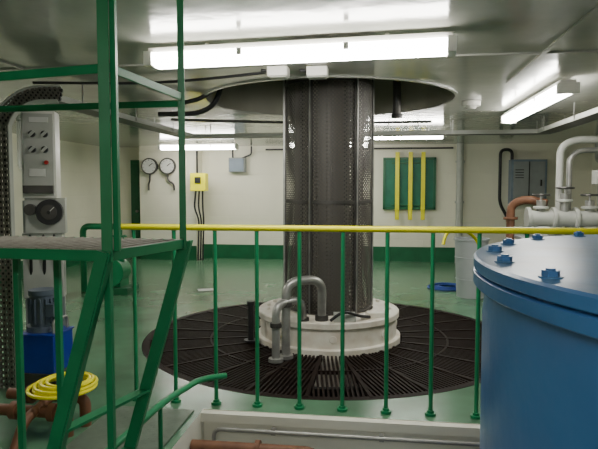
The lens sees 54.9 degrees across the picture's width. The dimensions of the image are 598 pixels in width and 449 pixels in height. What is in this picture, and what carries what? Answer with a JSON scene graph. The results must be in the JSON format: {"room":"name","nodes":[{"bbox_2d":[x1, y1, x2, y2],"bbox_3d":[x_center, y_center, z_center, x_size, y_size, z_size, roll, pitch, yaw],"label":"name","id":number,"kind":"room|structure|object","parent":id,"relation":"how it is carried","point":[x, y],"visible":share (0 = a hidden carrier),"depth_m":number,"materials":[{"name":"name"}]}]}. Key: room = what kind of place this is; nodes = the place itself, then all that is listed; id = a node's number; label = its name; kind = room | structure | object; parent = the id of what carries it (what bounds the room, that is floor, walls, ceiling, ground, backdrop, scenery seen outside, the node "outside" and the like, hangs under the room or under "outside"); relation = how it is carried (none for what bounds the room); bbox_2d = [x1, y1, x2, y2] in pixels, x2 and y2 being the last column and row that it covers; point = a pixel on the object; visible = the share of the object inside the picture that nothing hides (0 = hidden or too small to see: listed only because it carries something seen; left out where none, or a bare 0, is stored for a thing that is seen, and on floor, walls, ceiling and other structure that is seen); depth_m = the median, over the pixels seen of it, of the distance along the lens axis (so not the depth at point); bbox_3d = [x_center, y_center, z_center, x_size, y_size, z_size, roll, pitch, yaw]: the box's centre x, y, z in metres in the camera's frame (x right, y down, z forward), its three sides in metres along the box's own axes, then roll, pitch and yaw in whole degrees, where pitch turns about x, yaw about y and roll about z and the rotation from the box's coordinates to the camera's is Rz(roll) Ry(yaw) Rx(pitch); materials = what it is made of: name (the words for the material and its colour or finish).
{"room":"ship engine room","nodes":[
{"label":"ship engine room","id":0,"kind":"room"},
{"bbox_2d":[0,133,100,264],"bbox_3d":[-5.148,-0.036,5.468,0.001,2.380,14.400,1,4,8],"label":"wall","id":1,"kind":"structure","parent":0,"point":[79,163],"depth_m":11.22,"materials":[{"name":"beige paint"}]},
{"bbox_2d":[0,260,90,282],"bbox_3d":[-5.134,1.002,5.532,0.030,0.300,14.300,1,4,8],"label":"baseboard","id":2,"kind":"structure","parent":1,"relation":"attached to","point":[68,263],"depth_m":10.87,"materials":[{"name":"green paint"}]},
{"bbox_2d":[139,146,201,259],"bbox_3d":[-2.705,-0.462,12.173,1.220,2.380,0.420,1,4,8],"label":"wall","id":3,"kind":"structure","parent":0,"point":[159,204],"depth_m":11.99,"materials":[{"name":"beige paint"}]},
{"bbox_2d":[141,158,157,189],"bbox_3d":[-3.098,-1.042,11.924,0.340,0.670,0.086,1,4,8],"label":"pressure gauge","id":4,"kind":"object","parent":3,"relation":"attached to","point":[149,166],"visible":1,"depth_m":11.88,"materials":[{"name":"metal"}]},
{"bbox_2d":[159,158,175,189],"bbox_3d":[-2.712,-1.039,11.871,0.340,0.670,0.086,1,4,8],"label":"pressure gauge","id":5,"kind":"object","parent":3,"relation":"attached to","point":[167,166],"visible":1,"depth_m":11.83,"materials":[{"name":"metal"}]},
{"bbox_2d":[0,257,483,448],"bbox_3d":[-0.221,1.195,4.861,9.950,0.001,14.400,1,4,8],"label":"floor","id":6,"kind":"structure","parent":0,"point":[408,281],"depth_m":6.52,"materials":[{"name":"green paint"}]},
{"bbox_2d":[16,121,21,169],"bbox_3d":[-3.449,-0.172,7.625,0.560,2.377,0.260,1,4,8],"label":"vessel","id":7,"kind":"object","parent":6,"relation":"on","point":[18,126],"visible":0.13,"depth_m":7.58,"materials":[{"name":"grey paint"}]},
{"bbox_2d":[0,85,62,387],"bbox_3d":[-2.012,0.088,4.315,0.501,2.268,0.156,-1,4,-18],"label":"cable tray","id":8,"kind":"object","parent":6,"relation":"on","point":[35,94],"visible":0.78,"depth_m":4.25,"materials":[{"name":"black metal"}]},
{"bbox_2d":[20,111,66,325],"bbox_3d":[-2.040,0.158,4.615,0.330,2.100,0.235,-1,4,-12],"label":"control panel","id":9,"kind":"object","parent":6,"relation":"on","point":[44,209],"visible":0.85,"depth_m":4.52,"materials":[{"name":"white paint"}]},
{"bbox_2d":[0,385,91,448],"bbox_3d":[-1.617,1.173,3.488,0.555,0.252,0.479,1,4,8],"label":"pipe","id":10,"kind":"object","parent":6,"relation":"on","point":[46,409],"visible":0.45,"depth_m":3.50,"materials":[{"name":"metal"}]},
{"bbox_2d":[25,372,97,399],"bbox_3d":[-1.490,1.004,3.621,0.422,0.060,0.422,1,4,8],"label":"hose","id":11,"kind":"object","parent":10,"relation":"on","point":[48,392],"visible":0.65,"depth_m":3.53,"materials":[{"name":"rubber"}]},
{"bbox_2d":[23,287,73,387],"bbox_3d":[-1.840,0.852,4.182,0.300,0.770,0.280,1,4,8],"label":"pump","id":12,"kind":"object","parent":6,"relation":"on","point":[39,334],"visible":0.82,"depth_m":4.07,"materials":[{"name":"metal"}]},
{"bbox_2d":[66,414,106,448],"bbox_3d":[-1.200,1.273,3.525,0.236,0.012,0.499,1,4,8],"label":"plate","id":13,"kind":"object","parent":6,"relation":"on","point":[93,435],"depth_m":3.42,"materials":[{"name":"metal"}]},
{"bbox_2d":[0,0,192,448],"bbox_3d":[-1.228,0.159,2.489,1.412,2.384,0.643,1,4,8],"label":"access platform","id":14,"kind":"object","parent":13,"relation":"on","point":[110,247],"visible":1,"depth_m":2.24,"materials":[{"name":"green metal"}]},
{"bbox_2d":[80,223,138,294],"bbox_3d":[-2.767,0.480,8.262,0.795,0.995,0.410,1,4,8],"label":"pump","id":15,"kind":"object","parent":6,"relation":"on","point":[121,268],"visible":0.51,"depth_m":8.21,"materials":[{"name":"paint"}]},
{"bbox_2d":[116,406,134,437],"bbox_3d":[-1.151,1.263,3.687,0.207,0.012,0.480,1,4,8],"label":"plate","id":16,"kind":"object","parent":6,"relation":"on","point":[123,413],"depth_m":3.72,"materials":[{"name":"metal"}]},
{"bbox_2d":[137,412,158,448],"bbox_3d":[-0.877,1.272,3.548,0.214,0.012,0.522,1,4,8],"label":"plate","id":17,"kind":"object","parent":6,"relation":"on","point":[148,439],"depth_m":3.46,"materials":[{"name":"metal"}]},
{"bbox_2d":[163,408,193,447],"bbox_3d":[-0.846,1.269,3.600,0.219,0.012,0.569,1,4,8],"label":"plate","id":18,"kind":"object","parent":6,"relation":"on","point":[173,419],"depth_m":3.69,"materials":[{"name":"metal"}]},
{"bbox_2d":[105,373,226,448],"bbox_3d":[-0.772,1.143,3.205,0.156,0.288,1.585,1,4,16],"label":"rail","id":19,"kind":"object","parent":18,"relation":"on","point":[158,407],"visible":0.86,"depth_m":3.28,"materials":[{"name":"green metal"}]},
{"bbox_2d":[197,288,212,290],"bbox_3d":[-1.360,0.961,8.478,0.260,0.004,0.180,-1,4,-15],"label":"paper sheet","id":20,"kind":"object","parent":6,"relation":"on","point":[207,289],"visible":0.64,"depth_m":8.48,"materials":[{"name":"white paper"}]},
{"bbox_2d":[142,302,481,400],"bbox_3d":[0.300,1.281,5.923,3.698,0.312,3.698,1,4,8],"label":"floor grating","id":21,"kind":"object","parent":6,"relation":"in","point":[454,334],"visible":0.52,"depth_m":5.03,"materials":[{"name":"metal"}]},
{"bbox_2d":[244,300,254,342],"bbox_3d":[-0.470,0.944,5.621,0.140,0.396,0.140,1,4,8],"label":"stub standpipe","id":22,"kind":"object","parent":21,"relation":"on","point":[250,303],"visible":0.91,"depth_m":5.59,"materials":[{"name":"black metal"}]},
{"bbox_2d":[259,78,399,386],"bbox_3d":[0.228,-0.178,5.800,1.614,3.220,1.459,-2,4,-23],"label":"column","id":23,"kind":"structure","parent":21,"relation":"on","point":[322,186],"depth_m":5.45,"materials":[{"name":"grey metal"}]},
{"bbox_2d":[121,224,597,419],"bbox_3d":[0.840,0.637,3.768,4.242,1.251,0.070,1,4,8],"label":"guard railing","id":24,"kind":"object","parent":6,"relation":"on","point":[387,230],"visible":0.7,"depth_m":3.83,"materials":[{"name":"green metal"}]},
{"bbox_2d":[442,233,476,244],"bbox_3d":[1.126,0.163,3.931,0.358,0.282,0.030,-1,4,-22],"label":"hoop","id":25,"kind":"object","parent":24,"relation":"attached to","point":[473,236],"visible":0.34,"depth_m":3.87,"materials":[{"name":"metal"}]},
{"bbox_2d":[427,282,455,290],"bbox_3d":[2.200,0.929,8.626,0.546,0.050,0.546,1,4,8],"label":"hose","id":26,"kind":"object","parent":6,"relation":"on","point":[438,286],"visible":0.65,"depth_m":8.51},
{"bbox_2d":[454,237,489,298],"bbox_3d":[2.380,0.593,7.954,0.480,0.810,0.480,1,4,8],"label":"barrel","id":27,"kind":"object","parent":6,"relation":"on","point":[465,247],"visible":0.61,"depth_m":7.80,"materials":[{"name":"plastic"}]},
{"bbox_2d":[503,136,597,238],"bbox_3d":[3.170,0.028,6.659,1.474,2.102,0.619,1,4,8],"label":"pipes","id":28,"kind":"object","parent":6,"relation":"on","point":[560,215],"visible":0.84,"depth_m":6.60,"materials":[{"name":"white metal"}]},
{"bbox_2d":[595,143,597,162],"bbox_3d":[5.310,-0.279,9.310,0.090,2.377,2.790,1,4,8],"label":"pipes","id":29,"kind":"object","parent":6,"relation":"on","point":[596,144],"visible":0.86,"depth_m":10.55,"materials":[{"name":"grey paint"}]},
{"bbox_2d":[0,0,597,146],"bbox_3d":[-0.221,-1.181,4.710,9.950,0.001,14.400,1,4,8],"label":"ceiling","id":30,"kind":"structure","parent":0,"point":[33,33],"depth_m":3.74,"materials":[{"name":"paint"}]},
{"bbox_2d":[172,409,479,448],"bbox_3d":[0.987,1.925,2.034,3.770,1.100,3.350,1,4,8],"label":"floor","id":31,"kind":"structure","parent":0,"point":[207,421],"depth_m":3.77,"materials":[{"name":"beige paint"}]},
{"bbox_2d":[190,439,313,448],"bbox_3d":[-0.233,1.855,3.610,0.900,1.020,0.120,1,4,8],"label":"drain pipe","id":32,"kind":"object","parent":31,"relation":"on","point":[195,443],"visible":1,"depth_m":3.58,"materials":[{"name":"orange metal"}]},
{"bbox_2d":[212,427,479,446],"bbox_3d":[1.198,1.856,3.604,3.584,1.020,0.049,1,4,8],"label":"conduit","id":33,"kind":"object","parent":31,"relation":"attached to","point":[381,438],"visible":0.88,"depth_m":3.68,"materials":[{"name":"metal"}]},
{"bbox_2d":[473,231,597,448],"bbox_3d":[1.405,1.293,1.365,1.940,2.436,1.940,1,4,8],"label":"tank","id":34,"kind":"object","parent":31,"relation":"on","point":[539,348],"visible":1,"depth_m":1.17,"materials":[{"name":"metal"}]},
{"bbox_2d":[203,76,457,115],"bbox_3d":[0.300,-1.516,5.746,2.500,0.562,2.500,1,4,8],"label":"ceiling opening","id":35,"kind":"structure","parent":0,"point":[264,96],"depth_m":6.54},
{"bbox_2d":[0,60,23,69],"bbox_3d":[-2.300,-1.020,2.278,0.030,0.012,4.000,1,4,8],"label":"trim","id":36,"kind":"structure","parent":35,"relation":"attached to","point":[1,61],"depth_m":4.08,"materials":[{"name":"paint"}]},
{"bbox_2d":[58,86,192,137],"bbox_3d":[-1.800,-1.184,6.245,0.250,0.182,3.400,1,4,8],"label":"cable tray","id":37,"kind":"object","parent":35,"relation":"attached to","point":[125,119],"visible":0.56,"depth_m":6.13,"materials":[{"name":"metal"}]},
{"bbox_2d":[32,71,265,84],"bbox_3d":[-1.159,-1.127,4.489,1.880,0.042,0.227,1,4,9],"label":"overhead cable","id":38,"kind":"object","parent":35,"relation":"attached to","point":[260,72],"visible":0.77,"depth_m":4.53,"materials":[{"name":"black rubber"}]},
{"bbox_2d":[158,88,222,116],"bbox_3d":[-1.114,-1.419,5.650,0.741,0.649,0.506,1,4,8],"label":"overhead cable","id":39,"kind":"object","parent":35,"relation":"attached to","point":[214,102],"visible":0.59,"depth_m":5.79,"materials":[{"name":"black rubber"}]},
{"bbox_2d":[158,141,238,149],"bbox_3d":[-1.911,-1.494,10.894,1.540,0.152,0.172,1,4,8],"label":"fluorescent light","id":40,"kind":"object","parent":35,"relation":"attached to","point":[198,146],"visible":0.89,"depth_m":10.82,"materials":[{"name":"white paint"}]},
{"bbox_2d":[261,65,289,79],"bbox_3d":[-0.178,-1.105,4.192,0.206,0.080,0.120,1,4,8],"label":"junction box","id":41,"kind":"object","parent":35,"relation":"attached to","point":[273,72],"visible":1,"depth_m":4.13,"materials":[{"name":"white paint"}]},
{"bbox_2d":[0,50,597,70],"bbox_3d":[-0.320,-1.129,3.999,9.950,0.012,0.030,1,4,8],"label":"ceiling beam","id":42,"kind":"structure","parent":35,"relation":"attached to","point":[583,51],"depth_m":3.77,"materials":[{"name":"metal"}]},
{"bbox_2d":[143,31,456,70],"bbox_3d":[-0.028,-1.024,3.378,1.840,0.137,0.172,1,4,12],"label":"fluorescent light","id":43,"kind":"object","parent":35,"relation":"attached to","point":[434,44],"visible":1,"depth_m":3.30,"materials":[{"name":"white paint"}]},
{"bbox_2d":[171,118,431,123],"bbox_3d":[0.044,-1.242,6.941,3.112,0.032,0.243,0,4,-4],"label":"overhead cable","id":44,"kind":"object","parent":35,"relation":"attached to","point":[172,119],"visible":0.53,"depth_m":6.93,"materials":[{"name":"metal"}]},
{"bbox_2d":[300,65,327,79],"bbox_3d":[0.107,-1.105,4.192,0.206,0.080,0.120,1,4,8],"label":"junction box","id":45,"kind":"object","parent":35,"relation":"attached to","point":[312,72],"visible":1,"depth_m":4.13,"materials":[{"name":"white paint"}]},
{"bbox_2d":[185,119,552,138],"bbox_3d":[0.797,-1.277,7.719,4.960,0.182,0.250,1,4,8],"label":"cable tray","id":46,"kind":"object","parent":35,"relation":"attached to","point":[450,132],"visible":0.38,"depth_m":7.54,"materials":[{"name":"metal"}]},
{"bbox_2d":[391,80,401,118],"bbox_3d":[1.060,-1.477,6.219,0.120,0.640,0.120,1,4,8],"label":"conduit","id":47,"kind":"object","parent":35,"relation":"hanging from","point":[396,114],"visible":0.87,"depth_m":6.19,"materials":[{"name":"metal"}]},
{"bbox_2d":[363,129,446,139],"bbox_3d":[1.549,-1.345,8.551,1.240,0.152,0.172,1,4,8],"label":"fluorescent light","id":48,"kind":"object","parent":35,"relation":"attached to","point":[394,137],"visible":0.32,"depth_m":8.48,"materials":[{"name":"white paint"}]},
{"bbox_2d":[462,100,480,109],"bbox_3d":[1.750,-1.210,5.835,0.180,0.077,0.180,1,4,8],"label":"smoke detector","id":49,"kind":"object","parent":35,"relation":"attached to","point":[469,104],"visible":1,"depth_m":5.78,"materials":[{"name":"white paint"}]},
{"bbox_2d":[501,79,579,123],"bbox_3d":[2.250,-1.159,5.532,0.172,0.142,2.140,1,4,8],"label":"fluorescent light","id":50,"kind":"object","parent":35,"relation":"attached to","point":[561,89],"visible":1,"depth_m":5.01,"materials":[{"name":"white paint"}]},
{"bbox_2d":[506,5,597,82],"bbox_3d":[1.370,-1.014,2.173,0.030,0.012,5.200,1,4,8],"label":"trim","id":51,"kind":"structure","parent":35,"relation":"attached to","point":[594,10],"depth_m":3.39,"materials":[{"name":"paint"}]},
{"bbox_2d":[538,102,597,132],"bbox_3d":[2.712,-1.055,4.209,0.250,0.182,6.200,1,4,8],"label":"cable tray","id":52,"kind":"object","parent":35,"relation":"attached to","point":[591,115],"visible":1,"depth_m":6.20,"materials":[{"name":"metal"}]},
{"bbox_2d":[111,143,592,246],"bbox_3d":[0.769,-0.445,11.903,9.950,2.380,0.001,1,4,8],"label":"wall","id":53,"kind":"structure","parent":0,"point":[254,196],"depth_m":11.73,"materials":[{"name":"beige paint"}]},
{"bbox_2d":[130,160,140,256],"bbox_3d":[-3.521,-0.337,12.415,0.200,2.100,0.170,1,4,8],"label":"door","id":54,"kind":"structure","parent":53,"relation":"in","point":[135,172],"depth_m":12.37,"materials":[{"name":"green paint"}]},
{"bbox_2d":[190,150,207,260],"bbox_3d":[-2.008,-0.448,11.958,0.320,2.360,0.645,1,4,8],"label":"box","id":55,"kind":"object","parent":53,"relation":"attached to","point":[198,182],"visible":0.97,"depth_m":11.73,"materials":[{"name":"metal"}]},
{"bbox_2d":[229,146,251,171],"bbox_3d":[-1.214,-1.364,12.019,0.488,0.540,0.191,1,4,8],"label":"junction box","id":56,"kind":"object","parent":53,"relation":"attached to","point":[235,164],"visible":0.91,"depth_m":11.95,"materials":[{"name":"grey paint"}]},
{"bbox_2d":[204,244,454,261],"bbox_3d":[0.767,0.594,11.954,9.950,0.300,0.030,1,4,8],"label":"baseboard","id":57,"kind":"structure","parent":53,"relation":"attached to","point":[231,251],"depth_m":11.83,"materials":[{"name":"green paint"}]},
{"bbox_2d":[265,147,452,149],"bbox_3d":[1.192,-1.546,11.739,3.813,0.036,0.036,1,4,8],"label":"conduit","id":58,"kind":"object","parent":53,"relation":"attached to","point":[396,147],"visible":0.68,"depth_m":11.57,"materials":[{"name":"metal"}]},
{"bbox_2d":[383,152,435,219],"bbox_3d":[2.224,-0.776,11.604,1.050,1.360,0.140,1,4,8],"label":"board","id":59,"kind":"object","parent":53,"relation":"attached to","point":[409,183],"visible":1,"depth_m":11.58,"materials":[{"name":"green paint"}]},
{"bbox_2d":[454,143,464,236],"bbox_3d":[3.185,-0.412,11.433,0.180,2.375,0.240,1,4,8],"label":"downpipe","id":60,"kind":"object","parent":53,"relation":"attached to","point":[460,161],"visible":0.8,"depth_m":11.33,"materials":[{"name":"white metal"}]},
{"bbox_2d":[498,148,546,216],"bbox_3d":[4.347,-0.553,11.244,0.880,1.880,0.295,1,4,8],"label":"electrical cabinet","id":61,"kind":"object","parent":53,"relation":"attached to","point":[526,177],"visible":0.84,"depth_m":11.10,"materials":[{"name":"grey metal"}]},
{"bbox_2d":[591,143,597,227],"bbox_3d":[4.707,0.050,4.103,0.001,2.380,14.400,1,4,8],"label":"wall","id":62,"kind":"structure","parent":0,"point":[594,188],"depth_m":11.05,"materials":[{"name":"beige paint"}]}
]}

